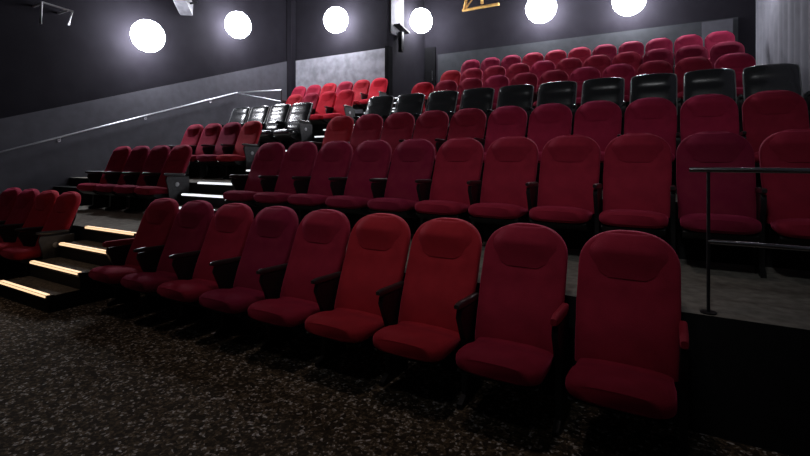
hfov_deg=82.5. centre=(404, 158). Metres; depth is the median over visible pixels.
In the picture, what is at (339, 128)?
seat
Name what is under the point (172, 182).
seat
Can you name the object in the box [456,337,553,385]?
cushion
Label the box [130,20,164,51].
wall lamp
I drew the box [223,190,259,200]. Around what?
cushion
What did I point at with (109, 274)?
cushion
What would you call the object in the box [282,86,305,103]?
seat
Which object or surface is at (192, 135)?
seat
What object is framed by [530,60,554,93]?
seat
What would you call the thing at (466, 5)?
frame
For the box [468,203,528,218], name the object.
cushion
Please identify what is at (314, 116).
cushion
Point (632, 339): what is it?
seat
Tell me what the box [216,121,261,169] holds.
seat
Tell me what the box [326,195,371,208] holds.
cushion
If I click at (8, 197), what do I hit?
seat
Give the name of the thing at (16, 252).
cushion
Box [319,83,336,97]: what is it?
seat
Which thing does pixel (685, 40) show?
seat
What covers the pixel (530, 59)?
seat
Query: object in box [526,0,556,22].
wall lamp
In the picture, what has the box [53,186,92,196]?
floor
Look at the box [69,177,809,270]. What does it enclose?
floor
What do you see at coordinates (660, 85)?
seat
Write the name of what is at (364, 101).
cushion
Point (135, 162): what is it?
seat
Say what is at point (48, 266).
step light
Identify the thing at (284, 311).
cushion
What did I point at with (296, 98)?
seat
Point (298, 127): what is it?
seat
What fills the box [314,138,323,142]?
floor
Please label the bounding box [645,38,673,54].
seat
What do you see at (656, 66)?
seat
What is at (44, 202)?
seat
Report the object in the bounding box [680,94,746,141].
seat
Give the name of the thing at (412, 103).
seat
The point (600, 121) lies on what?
seat
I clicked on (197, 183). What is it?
step light
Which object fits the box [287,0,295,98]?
trim
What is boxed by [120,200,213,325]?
seat
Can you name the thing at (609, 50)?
seat
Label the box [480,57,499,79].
seat
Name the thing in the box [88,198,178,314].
seat
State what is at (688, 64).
seat
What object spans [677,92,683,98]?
cushion
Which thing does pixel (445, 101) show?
seat
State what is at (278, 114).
seat
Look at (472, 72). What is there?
seat
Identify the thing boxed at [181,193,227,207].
step
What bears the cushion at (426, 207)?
on the seat at (456, 185)
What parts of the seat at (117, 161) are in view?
armrest, armrest, backrest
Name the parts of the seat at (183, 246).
backrest, armrest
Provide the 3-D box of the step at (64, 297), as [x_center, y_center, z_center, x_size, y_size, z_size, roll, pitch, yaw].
[-3.738,1.419,5.135,1.120,0.162,0.850,0,0,30]
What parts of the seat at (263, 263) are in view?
backrest, armrest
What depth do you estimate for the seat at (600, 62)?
9.52 m
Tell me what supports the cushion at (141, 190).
on the seat at (172, 182)
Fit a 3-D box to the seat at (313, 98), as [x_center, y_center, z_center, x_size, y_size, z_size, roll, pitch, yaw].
[-2.513,-1.151,11.512,0.556,1.078,0.707,0,0,30]
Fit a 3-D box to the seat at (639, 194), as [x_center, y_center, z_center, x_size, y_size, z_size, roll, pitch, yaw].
[1.918,0.311,3.819,0.556,1.078,0.707,0,0,30]
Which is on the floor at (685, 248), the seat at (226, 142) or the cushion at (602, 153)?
the seat at (226, 142)
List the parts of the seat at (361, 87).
backrest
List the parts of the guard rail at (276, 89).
rail, rail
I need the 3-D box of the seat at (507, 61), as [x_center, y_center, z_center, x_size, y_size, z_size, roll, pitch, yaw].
[2.614,-2.141,11.645,0.556,1.078,0.707,0,0,30]
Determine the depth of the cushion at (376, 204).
4.65 m
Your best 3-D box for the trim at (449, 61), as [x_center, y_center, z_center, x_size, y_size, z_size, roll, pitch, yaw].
[4.328,-2.426,12.487,7.630,1.648,0.040,0,0,30]
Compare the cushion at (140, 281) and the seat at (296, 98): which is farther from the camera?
the seat at (296, 98)
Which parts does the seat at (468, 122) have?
backrest, armrest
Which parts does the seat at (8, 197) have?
backrest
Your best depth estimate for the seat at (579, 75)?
8.37 m
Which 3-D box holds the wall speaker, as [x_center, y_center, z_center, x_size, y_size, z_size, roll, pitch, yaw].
[-5.208,-3.729,11.042,0.462,0.300,0.555,0,-20,-8]
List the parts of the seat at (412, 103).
backrest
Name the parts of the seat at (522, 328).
backrest, armrest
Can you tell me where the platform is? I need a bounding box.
[69,205,809,455]
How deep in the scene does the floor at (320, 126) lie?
11.55 m
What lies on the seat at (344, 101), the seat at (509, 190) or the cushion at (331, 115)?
the cushion at (331, 115)
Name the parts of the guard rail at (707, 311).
post, rail, rail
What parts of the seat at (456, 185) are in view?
backrest, armrest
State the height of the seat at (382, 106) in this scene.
1.079 m
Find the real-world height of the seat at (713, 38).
1.078 m
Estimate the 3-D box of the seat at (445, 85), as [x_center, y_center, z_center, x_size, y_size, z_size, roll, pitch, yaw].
[0.753,-1.151,9.620,0.556,1.078,0.707,0,0,30]
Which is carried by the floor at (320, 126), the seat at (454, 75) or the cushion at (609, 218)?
the seat at (454, 75)
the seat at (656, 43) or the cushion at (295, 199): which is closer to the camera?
the cushion at (295, 199)
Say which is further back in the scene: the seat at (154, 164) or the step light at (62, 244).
the seat at (154, 164)
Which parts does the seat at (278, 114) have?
backrest, armrest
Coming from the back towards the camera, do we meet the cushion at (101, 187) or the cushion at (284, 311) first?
the cushion at (101, 187)
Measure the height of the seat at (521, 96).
1.079 m
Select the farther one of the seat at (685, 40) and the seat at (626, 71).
the seat at (685, 40)
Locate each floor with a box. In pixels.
[0,266,788,455]
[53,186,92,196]
[59,195,92,205]
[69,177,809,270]
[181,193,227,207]
[185,158,761,188]
[257,115,742,146]
[266,107,677,129]
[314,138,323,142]
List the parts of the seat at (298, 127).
backrest, armrest, panel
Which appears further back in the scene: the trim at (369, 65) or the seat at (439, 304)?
the trim at (369, 65)
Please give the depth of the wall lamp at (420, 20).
13.46 m
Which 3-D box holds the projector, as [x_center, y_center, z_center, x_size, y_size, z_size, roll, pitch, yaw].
[-0.093,-3.405,13.135,0.230,0.750,0.550,0,0,30]
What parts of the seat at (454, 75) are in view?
backrest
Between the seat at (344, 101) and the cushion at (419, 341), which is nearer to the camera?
the cushion at (419, 341)
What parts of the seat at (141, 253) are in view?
armrest, armrest, backrest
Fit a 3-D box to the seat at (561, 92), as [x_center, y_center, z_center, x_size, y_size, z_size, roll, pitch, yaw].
[2.290,-0.684,7.035,0.632,1.079,0.716,0,0,30]
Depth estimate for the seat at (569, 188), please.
4.16 m
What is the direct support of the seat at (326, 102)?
on the floor at (314, 132)
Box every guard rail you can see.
[238,89,281,103]
[689,167,809,314]
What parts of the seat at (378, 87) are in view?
backrest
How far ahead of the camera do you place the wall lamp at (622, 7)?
11.15 m
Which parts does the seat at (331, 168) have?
backrest, armrest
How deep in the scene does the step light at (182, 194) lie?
6.65 m
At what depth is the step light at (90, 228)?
5.48 m
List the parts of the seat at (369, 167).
backrest, armrest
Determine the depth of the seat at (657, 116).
5.21 m
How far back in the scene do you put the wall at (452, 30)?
12.58 m
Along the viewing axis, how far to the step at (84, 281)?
5.00 m
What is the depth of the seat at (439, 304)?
3.04 m
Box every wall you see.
[0,0,286,118]
[296,0,388,60]
[389,0,424,96]
[425,0,755,84]
[756,0,809,95]
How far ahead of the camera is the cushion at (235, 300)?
3.57 m
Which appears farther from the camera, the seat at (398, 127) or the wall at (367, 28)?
the wall at (367, 28)
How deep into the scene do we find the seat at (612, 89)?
6.83 m
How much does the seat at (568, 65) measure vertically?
1.078 m
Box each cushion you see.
[0,242,22,251]
[0,246,41,259]
[77,183,98,190]
[88,264,142,283]
[94,184,117,191]
[113,185,138,193]
[120,271,178,291]
[134,186,167,194]
[157,278,218,301]
[190,155,197,160]
[196,154,217,161]
[199,287,265,313]
[216,154,245,161]
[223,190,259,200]
[248,296,320,326]
[254,192,292,203]
[260,130,273,136]
[273,129,300,135]
[288,194,330,205]
[305,308,384,342]
[309,114,323,119]
[323,113,343,118]
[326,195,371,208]
[360,99,368,103]
[368,198,418,211]
[373,321,460,361]
[415,200,469,214]
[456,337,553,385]
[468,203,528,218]
[529,206,592,222]
[538,152,541,162]
[565,358,676,418]
[576,98,580,104]
[599,209,668,228]
[600,152,604,162]
[624,95,629,101]
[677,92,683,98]
[680,213,761,234]
[736,87,743,95]
[754,152,759,162]
[770,218,809,238]
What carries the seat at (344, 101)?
on the floor at (314, 132)
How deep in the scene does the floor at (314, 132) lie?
9.74 m
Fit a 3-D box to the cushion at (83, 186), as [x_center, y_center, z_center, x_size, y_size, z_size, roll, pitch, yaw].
[-5.202,0.466,7.777,0.486,0.136,0.420,0,0,30]
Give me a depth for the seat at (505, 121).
6.06 m
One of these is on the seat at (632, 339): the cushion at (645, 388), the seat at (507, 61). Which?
the cushion at (645, 388)
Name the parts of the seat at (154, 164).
armrest, backrest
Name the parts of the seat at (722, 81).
backrest, armrest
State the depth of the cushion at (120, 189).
7.02 m
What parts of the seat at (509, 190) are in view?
backrest, armrest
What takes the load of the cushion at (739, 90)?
on the seat at (737, 62)
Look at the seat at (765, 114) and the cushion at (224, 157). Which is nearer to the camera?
the seat at (765, 114)
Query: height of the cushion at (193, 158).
0.136 m
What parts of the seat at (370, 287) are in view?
backrest, armrest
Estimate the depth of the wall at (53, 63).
9.84 m
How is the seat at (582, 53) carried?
on the floor
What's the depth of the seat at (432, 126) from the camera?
6.60 m
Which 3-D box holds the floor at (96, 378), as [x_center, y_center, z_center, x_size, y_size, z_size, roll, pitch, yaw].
[-1.510,1.600,6.069,12.600,0.200,17.000,0,0,30]
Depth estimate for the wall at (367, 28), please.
13.47 m
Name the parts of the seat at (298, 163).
backrest, armrest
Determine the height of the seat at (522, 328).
1.078 m
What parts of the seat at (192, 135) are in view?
backrest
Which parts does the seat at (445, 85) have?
backrest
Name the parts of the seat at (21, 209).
armrest, backrest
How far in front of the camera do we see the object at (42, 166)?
9.81 m
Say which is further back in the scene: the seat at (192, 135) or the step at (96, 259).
the seat at (192, 135)
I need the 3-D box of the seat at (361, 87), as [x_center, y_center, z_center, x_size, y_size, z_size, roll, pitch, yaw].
[-1.299,-1.633,12.372,0.556,1.078,0.707,0,0,30]
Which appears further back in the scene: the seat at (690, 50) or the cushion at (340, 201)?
the seat at (690, 50)
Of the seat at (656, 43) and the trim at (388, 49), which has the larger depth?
the trim at (388, 49)
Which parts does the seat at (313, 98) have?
backrest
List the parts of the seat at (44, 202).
armrest, backrest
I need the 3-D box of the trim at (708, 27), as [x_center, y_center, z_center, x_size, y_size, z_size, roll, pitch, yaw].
[7.263,-2.411,10.741,0.600,1.618,0.040,0,0,30]
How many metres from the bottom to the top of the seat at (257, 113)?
1.079 m
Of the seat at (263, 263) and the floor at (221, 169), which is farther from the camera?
the floor at (221, 169)
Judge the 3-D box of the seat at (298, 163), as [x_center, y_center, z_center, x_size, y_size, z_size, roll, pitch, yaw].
[-1.474,0.311,5.784,0.556,1.078,0.707,0,0,30]
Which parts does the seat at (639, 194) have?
backrest, armrest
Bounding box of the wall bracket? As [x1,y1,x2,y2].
[32,1,72,25]
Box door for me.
[425,47,435,86]
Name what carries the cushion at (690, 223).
on the seat at (738, 207)
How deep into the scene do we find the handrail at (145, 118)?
9.62 m
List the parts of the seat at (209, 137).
backrest, armrest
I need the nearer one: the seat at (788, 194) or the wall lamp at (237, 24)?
the seat at (788, 194)
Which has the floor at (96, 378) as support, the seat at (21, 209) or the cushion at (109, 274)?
the seat at (21, 209)
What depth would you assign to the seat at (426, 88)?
10.03 m
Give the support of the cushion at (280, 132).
on the seat at (298, 127)
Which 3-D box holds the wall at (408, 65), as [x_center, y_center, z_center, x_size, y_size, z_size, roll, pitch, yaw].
[0.043,-2.000,13.779,0.120,7.000,2.100,0,0,30]
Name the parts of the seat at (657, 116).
backrest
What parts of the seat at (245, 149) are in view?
backrest, armrest, panel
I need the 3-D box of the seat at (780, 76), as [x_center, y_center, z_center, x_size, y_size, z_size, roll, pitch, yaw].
[4.588,-0.684,5.704,0.632,1.079,0.716,0,0,30]
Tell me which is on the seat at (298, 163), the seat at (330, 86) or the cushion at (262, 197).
the cushion at (262, 197)
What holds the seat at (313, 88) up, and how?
on the floor at (320, 126)
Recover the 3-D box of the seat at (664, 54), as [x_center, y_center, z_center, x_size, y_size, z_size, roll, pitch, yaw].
[4.841,-1.633,8.816,0.556,1.078,0.707,0,0,30]
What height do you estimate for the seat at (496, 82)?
1.078 m
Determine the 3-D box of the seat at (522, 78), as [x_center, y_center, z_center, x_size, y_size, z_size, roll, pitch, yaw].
[2.207,-1.151,8.778,0.556,1.078,0.707,0,0,30]
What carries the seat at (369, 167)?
on the platform
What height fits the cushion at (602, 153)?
0.136 m
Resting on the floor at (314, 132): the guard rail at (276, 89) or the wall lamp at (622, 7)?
the guard rail at (276, 89)
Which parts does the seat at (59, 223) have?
armrest, panel, backrest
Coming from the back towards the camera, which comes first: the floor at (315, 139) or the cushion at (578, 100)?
the floor at (315, 139)
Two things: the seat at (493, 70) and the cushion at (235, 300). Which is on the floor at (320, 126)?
the seat at (493, 70)
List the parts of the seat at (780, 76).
backrest, armrest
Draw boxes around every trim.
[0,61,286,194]
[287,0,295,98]
[296,48,384,112]
[385,45,392,95]
[390,0,403,36]
[438,17,737,82]
[702,18,732,46]
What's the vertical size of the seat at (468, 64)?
1.078 m
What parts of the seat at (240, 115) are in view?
backrest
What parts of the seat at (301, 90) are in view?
backrest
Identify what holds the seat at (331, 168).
on the platform
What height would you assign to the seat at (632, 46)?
1.078 m
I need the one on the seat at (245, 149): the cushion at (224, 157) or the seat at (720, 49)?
the cushion at (224, 157)
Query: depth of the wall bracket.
8.57 m
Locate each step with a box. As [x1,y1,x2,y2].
[0,276,114,312]
[30,257,103,289]
[59,240,111,265]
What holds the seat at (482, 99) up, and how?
on the floor at (221, 169)
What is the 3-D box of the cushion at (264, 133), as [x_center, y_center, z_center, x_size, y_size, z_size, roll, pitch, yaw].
[-2.982,-0.539,9.916,0.550,0.156,0.420,0,0,30]
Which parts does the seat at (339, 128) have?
backrest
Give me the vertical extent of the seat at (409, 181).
1.078 m
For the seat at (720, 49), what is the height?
1.078 m
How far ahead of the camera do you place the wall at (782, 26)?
7.65 m
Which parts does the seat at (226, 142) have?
backrest, armrest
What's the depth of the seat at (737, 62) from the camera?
7.23 m
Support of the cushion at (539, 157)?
on the seat at (549, 121)
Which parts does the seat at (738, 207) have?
backrest, armrest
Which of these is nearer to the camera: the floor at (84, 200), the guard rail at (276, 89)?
the floor at (84, 200)
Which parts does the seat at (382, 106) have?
backrest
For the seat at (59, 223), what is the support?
on the floor at (96, 378)
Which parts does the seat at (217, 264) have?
backrest, armrest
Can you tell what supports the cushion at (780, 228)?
on the seat at (788, 194)
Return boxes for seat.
[0,187,21,266]
[0,189,39,274]
[0,190,58,277]
[0,191,80,264]
[77,146,131,209]
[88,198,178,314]
[94,146,149,211]
[113,145,170,212]
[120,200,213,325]
[134,145,191,204]
[157,203,253,337]
[167,124,203,177]
[189,123,221,178]
[196,122,241,178]
[199,206,298,351]
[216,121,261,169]
[220,107,250,127]
[223,142,285,210]
[247,105,270,146]
[248,209,349,367]
[254,142,317,225]
[259,104,290,149]
[273,102,312,141]
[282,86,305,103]
[286,94,302,114]
[288,141,352,222]
[302,93,318,129]
[305,85,320,95]
[305,213,410,386]
[309,91,336,124]
[312,116,353,151]
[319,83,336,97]
[323,89,354,122]
[326,140,391,214]
[336,81,352,94]
[350,114,382,164]
[352,80,369,112]
[352,96,394,137]
[360,78,387,108]
[368,139,434,225]
[373,217,481,409]
[380,112,414,167]
[382,93,424,137]
[411,82,433,112]
[412,110,448,168]
[415,138,483,242]
[424,80,456,111]
[425,90,458,136]
[433,70,460,91]
[435,108,485,180]
[456,78,482,111]
[456,223,569,437]
[459,87,494,135]
[460,60,479,81]
[460,68,482,82]
[468,136,538,224]
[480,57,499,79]
[482,66,505,87]
[482,106,526,168]
[483,75,508,110]
[496,84,533,134]
[501,55,520,75]
[506,63,529,84]
[510,73,537,107]
[522,52,543,71]
[527,103,571,169]
[529,135,602,234]
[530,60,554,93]
[533,70,567,108]
[537,81,578,133]
[544,50,566,69]
[556,58,581,80]
[565,230,688,455]
[568,47,590,66]
[570,67,600,106]
[573,100,621,170]
[581,77,626,134]
[583,55,610,77]
[592,44,616,64]
[599,133,675,250]
[602,64,634,106]
[612,52,640,75]
[618,41,643,64]
[624,97,679,193]
[630,73,680,142]
[637,60,671,75]
[643,48,674,73]
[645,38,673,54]
[674,34,702,59]
[675,45,707,65]
[675,57,712,106]
[676,131,767,277]
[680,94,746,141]
[683,68,742,132]
[704,31,734,59]
[710,41,744,68]
[715,53,755,102]
[742,63,809,125]
[742,90,809,167]
[759,129,809,246]
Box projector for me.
[394,23,409,52]
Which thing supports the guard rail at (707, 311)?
on the platform
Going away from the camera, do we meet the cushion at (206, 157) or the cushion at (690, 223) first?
the cushion at (690, 223)
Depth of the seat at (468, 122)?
6.33 m
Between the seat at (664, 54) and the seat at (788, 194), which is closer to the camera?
the seat at (788, 194)
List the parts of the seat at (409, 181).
backrest, armrest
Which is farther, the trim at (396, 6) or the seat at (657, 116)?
the trim at (396, 6)
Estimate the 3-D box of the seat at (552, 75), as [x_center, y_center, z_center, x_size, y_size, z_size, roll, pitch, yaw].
[2.692,-1.151,8.498,0.556,1.078,0.707,0,0,30]
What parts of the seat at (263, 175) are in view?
armrest, backrest, armrest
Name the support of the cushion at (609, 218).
on the seat at (639, 194)
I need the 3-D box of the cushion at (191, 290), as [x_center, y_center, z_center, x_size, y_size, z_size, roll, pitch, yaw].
[-1.836,1.116,4.005,0.486,0.136,0.420,0,0,30]
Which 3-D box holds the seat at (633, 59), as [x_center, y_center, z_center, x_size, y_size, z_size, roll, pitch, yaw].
[4.361,-1.633,9.095,0.556,1.078,0.707,0,0,30]
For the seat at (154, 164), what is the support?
on the platform
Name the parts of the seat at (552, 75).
backrest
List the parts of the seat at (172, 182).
backrest, armrest, panel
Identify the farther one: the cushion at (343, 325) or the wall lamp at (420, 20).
the wall lamp at (420, 20)
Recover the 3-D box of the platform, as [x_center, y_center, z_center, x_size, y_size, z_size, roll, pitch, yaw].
[-1.866,1.175,5.454,12.000,0.650,1.578,0,0,30]
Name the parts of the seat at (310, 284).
backrest, armrest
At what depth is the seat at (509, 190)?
4.44 m
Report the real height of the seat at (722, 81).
1.079 m
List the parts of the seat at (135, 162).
armrest, backrest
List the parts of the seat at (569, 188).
backrest, armrest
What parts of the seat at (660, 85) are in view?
backrest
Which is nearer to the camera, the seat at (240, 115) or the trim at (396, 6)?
the seat at (240, 115)
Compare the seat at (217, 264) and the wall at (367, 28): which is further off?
the wall at (367, 28)
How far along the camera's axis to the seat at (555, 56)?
11.23 m
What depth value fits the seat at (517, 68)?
10.38 m
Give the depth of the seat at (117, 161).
7.95 m
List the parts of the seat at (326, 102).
backrest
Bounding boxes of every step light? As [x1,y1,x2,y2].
[0,280,53,299]
[29,260,85,276]
[58,242,106,255]
[84,226,136,236]
[180,193,224,199]
[196,182,232,186]
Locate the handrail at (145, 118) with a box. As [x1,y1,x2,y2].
[0,92,237,152]
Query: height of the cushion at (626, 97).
0.136 m
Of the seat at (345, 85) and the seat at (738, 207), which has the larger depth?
the seat at (345, 85)
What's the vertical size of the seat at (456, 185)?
1.078 m
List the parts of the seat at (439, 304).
backrest, armrest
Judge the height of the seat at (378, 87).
1.078 m
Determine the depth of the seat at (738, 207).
3.58 m
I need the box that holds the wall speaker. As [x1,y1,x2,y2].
[173,0,196,15]
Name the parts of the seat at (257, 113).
backrest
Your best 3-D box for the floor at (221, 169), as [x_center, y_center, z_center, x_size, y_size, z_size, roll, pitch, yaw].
[-0.357,0.677,8.059,12.000,1.645,1.485,0,0,30]
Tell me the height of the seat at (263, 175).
1.078 m
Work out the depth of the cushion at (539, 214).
3.82 m
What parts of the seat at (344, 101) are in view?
backrest, panel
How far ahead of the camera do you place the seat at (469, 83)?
9.50 m
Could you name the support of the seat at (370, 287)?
on the floor at (96, 378)
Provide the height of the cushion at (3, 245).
0.136 m
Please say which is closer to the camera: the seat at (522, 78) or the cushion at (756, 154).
the cushion at (756, 154)
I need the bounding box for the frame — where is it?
[462,0,498,11]
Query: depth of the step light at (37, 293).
4.72 m
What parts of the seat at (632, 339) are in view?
backrest, armrest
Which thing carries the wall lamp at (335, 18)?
attached to the wall at (367, 28)
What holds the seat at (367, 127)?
on the floor at (685, 248)
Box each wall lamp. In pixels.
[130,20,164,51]
[224,11,250,37]
[324,7,347,32]
[409,8,431,32]
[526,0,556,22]
[612,0,645,15]

